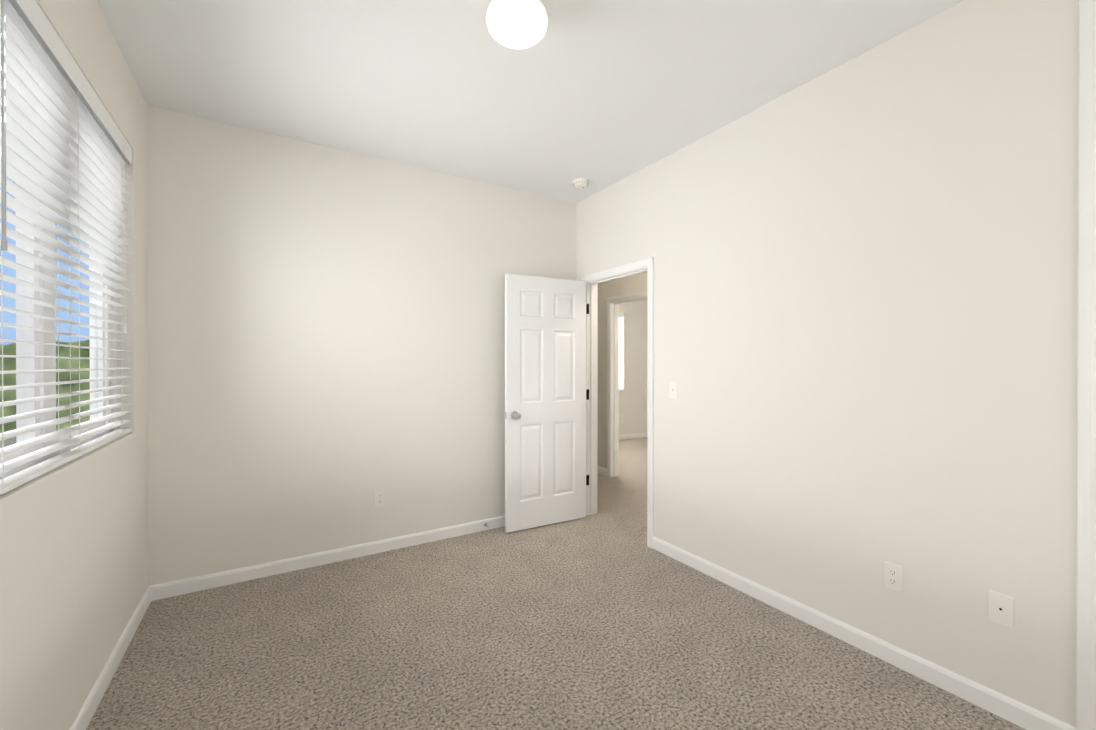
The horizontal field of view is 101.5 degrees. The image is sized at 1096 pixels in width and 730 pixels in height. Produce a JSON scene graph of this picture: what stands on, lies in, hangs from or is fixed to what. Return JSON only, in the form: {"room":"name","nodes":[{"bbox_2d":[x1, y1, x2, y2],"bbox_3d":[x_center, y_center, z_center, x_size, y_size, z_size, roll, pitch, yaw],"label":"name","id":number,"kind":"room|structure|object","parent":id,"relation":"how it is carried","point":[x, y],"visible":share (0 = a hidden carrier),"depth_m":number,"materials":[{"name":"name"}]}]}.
{"room":"empty bedroom","nodes":[
{"label":"empty bedroom","id":0,"kind":"room"},
{"bbox_2d":[0,0,148,729],"bbox_3d":[-1.276,-0.058,0.792,0.160,2.780,4.180,0,0,-32],"label":"wall","id":1,"kind":"structure","parent":0,"point":[74,563],"depth_m":1.69,"materials":[{"name":"white paint"}]},
{"bbox_2d":[0,184,110,479],"bbox_3d":[-1.805,-0.371,1.587,0.077,1.430,1.440,0,0,-32],"label":"window","id":2,"kind":"structure","parent":1,"relation":"in","point":[24,349],"depth_m":1.56,"materials":[{"name":"white plastic"}]},
{"bbox_2d":[0,0,131,494],"bbox_3d":[-1.733,-0.373,1.632,0.074,1.425,1.430,0,0,-32],"label":"window blinds","id":3,"kind":"object","parent":2,"relation":"attached to","point":[64,146],"visible":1,"depth_m":1.51,"materials":[{"name":"white plastic"}]},
{"bbox_2d":[69,585,152,729],"bbox_3d":[-1.202,1.290,0.843,0.013,0.083,3.950,0,0,-32],"label":"baseboard","id":4,"kind":"structure","parent":1,"relation":"attached to","point":[90,705],"depth_m":1.89,"materials":[{"name":"white wood"}]},
{"bbox_2d":[147,105,575,585],"bbox_3d":[-1.044,-0.067,3.324,3.215,2.780,0.115,0,0,-32],"label":"wall","id":5,"kind":"structure","parent":0,"point":[326,342],"depth_m":2.96,"materials":[{"name":"white paint"}]},
{"bbox_2d":[153,516,504,600],"bbox_3d":[-0.977,1.281,3.291,2.910,0.083,0.020,0,0,-32],"label":"baseboard","id":6,"kind":"structure","parent":5,"relation":"attached to","point":[198,583],"depth_m":2.94,"materials":[{"name":"white wood"}]},
{"bbox_2d":[375,490,384,507],"bbox_3d":[-1.188,0.945,3.167,0.070,0.115,0.008,0,0,-32],"label":"electrical outlet","id":7,"kind":"object","parent":5,"relation":"attached to","point":[380,498],"visible":1,"depth_m":3.17,"materials":[{"name":"white plastic"}]},
{"bbox_2d":[97,0,963,203],"bbox_3d":[0.953,-1.510,4.044,7.375,0.100,7.380,0,0,-32],"label":"ceiling","id":8,"kind":"structure","parent":0,"point":[599,95],"depth_m":2.21,"materials":[{"name":"white paint"}]},
{"bbox_2d":[486,0,547,48],"bbox_3d":[-0.121,-1.370,1.765,0.242,0.163,0.242,0,0,-32],"label":"flush-mount light","id":9,"kind":"object","parent":8,"relation":"attached to","point":[517,24],"visible":1,"depth_m":1.71,"materials":[{"name":"white glass"}]},
{"bbox_2d":[572,178,588,188],"bbox_3d":[0.260,-1.438,3.567,0.132,0.040,0.132,0,0,-32],"label":"smoke detector","id":10,"kind":"object","parent":8,"relation":"attached to","point":[580,183],"visible":1,"depth_m":3.53,"materials":[{"name":"white plastic"}]},
{"bbox_2d":[86,437,1025,729],"bbox_3d":[0.953,1.350,4.054,7.375,0.060,7.380,0,0,-32],"label":"floor","id":11,"kind":"structure","parent":0,"point":[604,617],"depth_m":2.07,"materials":[{"name":"carpet"}]},
{"bbox_2d":[597,272,646,468],"bbox_3d":[1.357,-0.071,4.366,0.115,2.780,7.265,0,0,-32],"label":"wall","id":12,"kind":"structure","parent":0,"point":[636,283],"depth_m":5.34,"materials":[{"name":"white paint"}]},
{"bbox_2d":[597,466,606,475],"bbox_3d":[0.078,1.271,6.319,0.013,0.083,2.375,0,0,-32],"label":"baseboard","id":13,"kind":"structure","parent":12,"relation":"attached to","point":[602,470],"depth_m":5.39,"materials":[{"name":"white wood"}]},
{"bbox_2d":[607,291,646,476],"bbox_3d":[0.990,0.266,4.961,0.151,2.102,0.886,0,0,-32],"label":"door frame","id":14,"kind":"structure","parent":12,"relation":"attached to","point":[613,303],"depth_m":5.27,"materials":[{"name":"white wood"}]},
{"bbox_2d":[619,299,646,434],"bbox_3d":[1.070,-0.083,7.794,3.000,2.780,0.160,0,0,-32],"label":"wall","id":15,"kind":"structure","parent":0,"point":[633,401],"depth_m":7.97,"materials":[{"name":"white paint"}]},
{"bbox_2d":[619,317,620,387],"bbox_3d":[0.673,-0.237,7.590,1.400,1.350,0.069,0,0,-32],"label":"window","id":16,"kind":"structure","parent":15,"relation":"in","point":[620,352],"depth_m":7.93,"materials":[{"name":"white plastic"}]},
{"bbox_2d":[619,313,622,389],"bbox_3d":[0.716,-0.239,7.520,1.390,1.345,0.060,0,0,-32],"label":"window blinds","id":17,"kind":"object","parent":16,"relation":"attached to","point":[621,315],"visible":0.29,"depth_m":7.85,"materials":[{"name":"white plastic"}]},
{"bbox_2d":[619,432,646,439],"bbox_3d":[1.108,1.266,7.720,2.980,0.083,0.013,0,0,-32],"label":"baseboard","id":18,"kind":"structure","parent":15,"relation":"attached to","point":[637,435],"depth_m":7.95,"materials":[{"name":"white wood"}]},
{"bbox_2d":[576,0,1078,726],"bbox_3d":[0.532,-0.069,3.721,0.115,2.780,7.265,0,0,-32],"label":"wall","id":19,"kind":"structure","parent":0,"point":[866,310],"depth_m":1.99,"materials":[{"name":"white paint"}]},
{"bbox_2d":[505,273,588,532],"bbox_3d":[0.022,0.297,3.705,0.809,2.025,0.172,0,0,-29],"label":"door","id":20,"kind":"structure","parent":19,"relation":"in","point":[546,398],"depth_m":3.66,"materials":[{"name":"white wood"}]},
{"bbox_2d":[581,257,653,547],"bbox_3d":[0.585,0.271,3.638,0.151,2.102,0.869,0,0,-32],"label":"door frame","id":21,"kind":"structure","parent":19,"relation":"attached to","point":[593,280],"depth_m":3.86,"materials":[{"name":"white wood"}]},
{"bbox_2d":[669,382,677,398],"bbox_3d":[0.856,0.174,3.073,0.016,0.115,0.070,0,0,-32],"label":"light switch","id":22,"kind":"object","parent":19,"relation":"attached to","point":[673,390],"visible":1,"depth_m":3.07,"materials":[{"name":"white plastic"}]},
{"bbox_2d":[652,536,1075,729],"bbox_3d":[1.283,1.284,2.387,0.013,0.083,2.000,0,0,-32],"label":"baseboard","id":23,"kind":"structure","parent":19,"relation":"attached to","point":[1015,712],"depth_m":2.00,"materials":[{"name":"white wood"}]},
{"bbox_2d":[884,561,902,592],"bbox_3d":[1.532,0.939,1.989,0.008,0.115,0.070,0,0,-32],"label":"electrical outlet","id":24,"kind":"object","parent":19,"relation":"attached to","point":[893,576],"visible":1,"depth_m":1.98,"materials":[{"name":"white plastic"}]},
{"bbox_2d":[988,590,1013,627],"bbox_3d":[1.713,0.923,1.695,0.007,0.115,0.070,0,0,-32],"label":"outlet plate","id":25,"kind":"object","parent":19,"relation":"attached to","point":[1000,608],"visible":1,"depth_m":1.69,"materials":[{"name":"white plastic"}]},
{"bbox_2d":[1076,0,1095,729],"bbox_3d":[2.096,-0.053,1.188,0.151,2.767,0.884,0,0,-32],"label":"trim","id":26,"kind":"structure","parent":19,"relation":"attached to","point":[1086,545],"depth_m":1.51,"materials":[{"name":"white wood"}]}
]}

